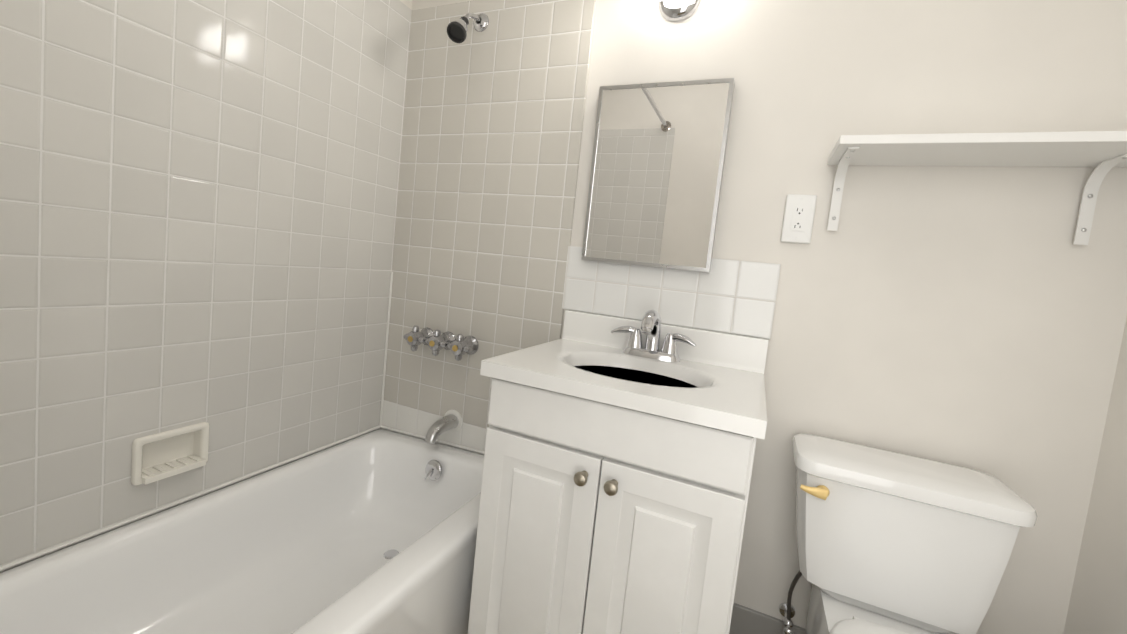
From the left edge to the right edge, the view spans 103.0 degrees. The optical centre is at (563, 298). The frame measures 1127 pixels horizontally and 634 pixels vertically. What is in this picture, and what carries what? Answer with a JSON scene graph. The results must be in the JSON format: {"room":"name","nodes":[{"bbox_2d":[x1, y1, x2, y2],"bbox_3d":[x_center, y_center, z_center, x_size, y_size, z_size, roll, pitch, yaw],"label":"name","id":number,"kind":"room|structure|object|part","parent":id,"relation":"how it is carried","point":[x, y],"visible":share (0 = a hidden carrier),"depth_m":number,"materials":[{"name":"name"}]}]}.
{"room":"bathroom","nodes":[
{"label":"bathroom","id":0,"kind":"room"},
{"bbox_2d":[400,0,411,9],"bbox_3d":[-1.032,-0.330,1.128,0.100,2.440,1.748,8,5,23],"label":"wall","id":1,"kind":"structure","parent":0,"point":[407,3],"depth_m":1.74,"materials":[{"name":"paint"}]},
{"bbox_2d":[0,0,411,572],"bbox_3d":[-0.990,-0.248,1.112,0.008,1.730,1.532,8,5,23],"label":"wall tile","id":2,"kind":"structure","parent":1,"relation":"attached to","point":[198,205],"depth_m":1.16,"materials":[{"name":"beige tile"}]},
{"bbox_2d":[131,422,209,485],"bbox_3d":[-1.042,0.406,1.191,0.060,0.121,0.167,8,5,23],"label":"soap dish","id":3,"kind":"object","parent":2,"relation":"attached to","point":[162,455],"visible":1,"depth_m":1.19,"materials":[{"name":"white ceramic"}]},
{"bbox_2d":[0,272,484,571],"bbox_3d":[-0.688,0.282,1.010,0.758,0.654,1.512,8,5,23],"label":"caulk","id":4,"kind":"object","parent":1,"relation":"attached to","point":[69,543],"depth_m":1.35,"materials":[{"name":"white"}]},
{"bbox_2d":[412,0,1126,633],"bbox_3d":[0.315,-0.213,1.446,2.320,2.440,0.100,8,5,23],"label":"wall","id":5,"kind":"structure","parent":0,"point":[970,316],"depth_m":1.13,"materials":[{"name":"paint"}]},
{"bbox_2d":[380,0,595,454],"bbox_3d":[-0.333,-0.222,1.668,0.778,1.730,0.008,8,5,23],"label":"wall tile","id":6,"kind":"structure","parent":5,"relation":"attached to","point":[492,133],"depth_m":1.65,"materials":[{"name":"beige tile"}]},
{"bbox_2d":[404,325,478,360],"bbox_3d":[-0.462,0.162,1.678,0.303,0.098,0.097,8,5,23],"label":"valves","id":7,"kind":"object","parent":6,"relation":"attached to","point":[435,341],"visible":1,"depth_m":1.66,"materials":[{"name":"silver metal"}]},
{"bbox_2d":[425,410,461,443],"bbox_3d":[-0.453,0.474,1.658,0.084,0.092,0.145,8,5,23],"label":"tub spout","id":8,"kind":"object","parent":6,"relation":"attached to","point":[450,420],"visible":1,"depth_m":1.65,"materials":[{"name":"grey metal"}]},
{"bbox_2d":[447,13,488,42],"bbox_3d":[-0.334,-0.951,1.549,0.074,0.163,0.170,8,5,23],"label":"shower head","id":9,"kind":"object","parent":6,"relation":"attached to","point":[457,30],"visible":1,"depth_m":1.52},
{"bbox_2d":[581,78,734,271],"bbox_3d":[0.277,-0.378,1.383,0.403,0.552,0.034,8,5,23],"label":"mirror","id":10,"kind":"object","parent":5,"relation":"attached to","point":[657,165],"visible":1,"depth_m":1.36,"materials":[{"name":"grey mirror"}]},
{"bbox_2d":[640,0,700,21],"bbox_3d":[0.331,-0.912,1.303,0.346,0.148,0.108,8,5,23],"label":"light","id":11,"kind":"object","parent":5,"relation":"attached to","point":[675,10],"visible":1,"depth_m":1.33,"materials":[{"name":"silver glass"}]},
{"bbox_2d":[562,246,780,338],"bbox_3d":[0.304,-0.032,1.397,0.653,0.216,0.009,8,5,23],"label":"tile backsplash","id":12,"kind":"structure","parent":5,"relation":"attached to","point":[736,297],"depth_m":1.37,"materials":[{"name":"white tile"}]},
{"bbox_2d":[729,603,805,633],"bbox_3d":[0.508,1.038,0.502,0.723,0.140,1.548,8,5,23],"label":"baseboard","id":13,"kind":"structure","parent":5,"relation":"attached to","point":[745,620],"depth_m":1.31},
{"bbox_2d":[781,194,816,243],"bbox_3d":[0.649,-0.221,1.236,0.074,0.132,0.016,8,5,23],"label":"outlet","id":14,"kind":"object","parent":5,"relation":"attached to","point":[798,219],"visible":1,"depth_m":1.23,"materials":[{"name":"white plastic"}]},
{"bbox_2d":[827,131,1126,244],"bbox_3d":[0.945,-0.241,0.999,0.621,0.194,0.199,8,5,23],"label":"shelf board","id":15,"kind":"object","parent":5,"relation":"attached to","point":[1104,153],"visible":0.98,"depth_m":0.99,"materials":[{"name":"white wood"}]},
{"bbox_2d":[1063,318,1126,633],"bbox_3d":[1.000,-0.051,0.255,0.100,2.440,1.748,8,5,23],"label":"wall","id":16,"kind":"structure","parent":0,"point":[1098,602],"depth_m":0.98,"materials":[{"name":"paint"}]},
{"bbox_3d":[-0.146,1.070,0.782,2.520,0.100,1.940,8,5,23],"label":"floor","id":17,"kind":"structure","parent":0,"visible":0},
{"bbox_2d":[0,429,483,633],"bbox_3d":[-0.734,0.753,1.032,0.748,0.369,1.508,8,5,23],"label":"bathtub","id":18,"kind":"object","parent":17,"relation":"on","point":[374,532],"visible":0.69,"depth_m":1.21,"materials":[{"name":"white ceramic"}]},
{"bbox_2d":[468,310,768,633],"bbox_3d":[0.149,0.523,1.188,0.622,0.984,0.522,8,5,23],"label":"bathroom vanity","id":19,"kind":"object","parent":17,"relation":"on","point":[617,466],"visible":1,"depth_m":0.99,"materials":[{"name":"paint"}]},
{"bbox_3d":[0.090,0.283,0.971,0.583,0.113,0.019,8,5,23],"label":"drawer","id":20,"kind":"part","parent":19,"relation":"part of","materials":[{"name":"paint"}]},
{"bbox_2d":[480,310,768,439],"bbox_3d":[0.188,0.190,1.172,0.622,0.214,0.502,8,5,23],"label":"countertop","id":21,"kind":"structure","parent":19,"relation":"on","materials":[{"name":"white stone"}]},
{"bbox_2d":[610,310,696,362],"bbox_3d":[0.252,0.102,1.296,0.256,0.144,0.154,8,5,23],"label":"faucet","id":22,"kind":"object","parent":21,"relation":"on","point":[647,340],"depth_m":1.33,"materials":[{"name":"silver metal"}]},
{"bbox_2d":[779,433,1037,633],"bbox_3d":[0.653,0.745,0.845,0.440,0.701,0.783,8,5,23],"label":"toilet","id":23,"kind":"object","parent":17,"relation":"on","point":[890,542],"visible":1,"depth_m":1.00,"materials":[{"name":"white ceramic"}]},
{"bbox_3d":[0.584,0.447,1.041,0.063,0.028,0.025,8,5,23],"label":"lever","id":24,"kind":"part","parent":23,"relation":"part of","materials":[{"name":"gold metal"}]},
{"bbox_3d":[0.794,0.412,1.066,0.440,0.046,0.215,8,5,23],"label":"tank lid","id":25,"kind":"part","parent":23,"relation":"part of","materials":[{"name":"white ceramic"}]},
{"bbox_3d":[0.626,0.706,0.705,0.345,0.050,0.498,8,5,23],"label":"lid","id":26,"kind":"part","parent":23,"relation":"part of","materials":[{"name":"white plastic"}]}
]}

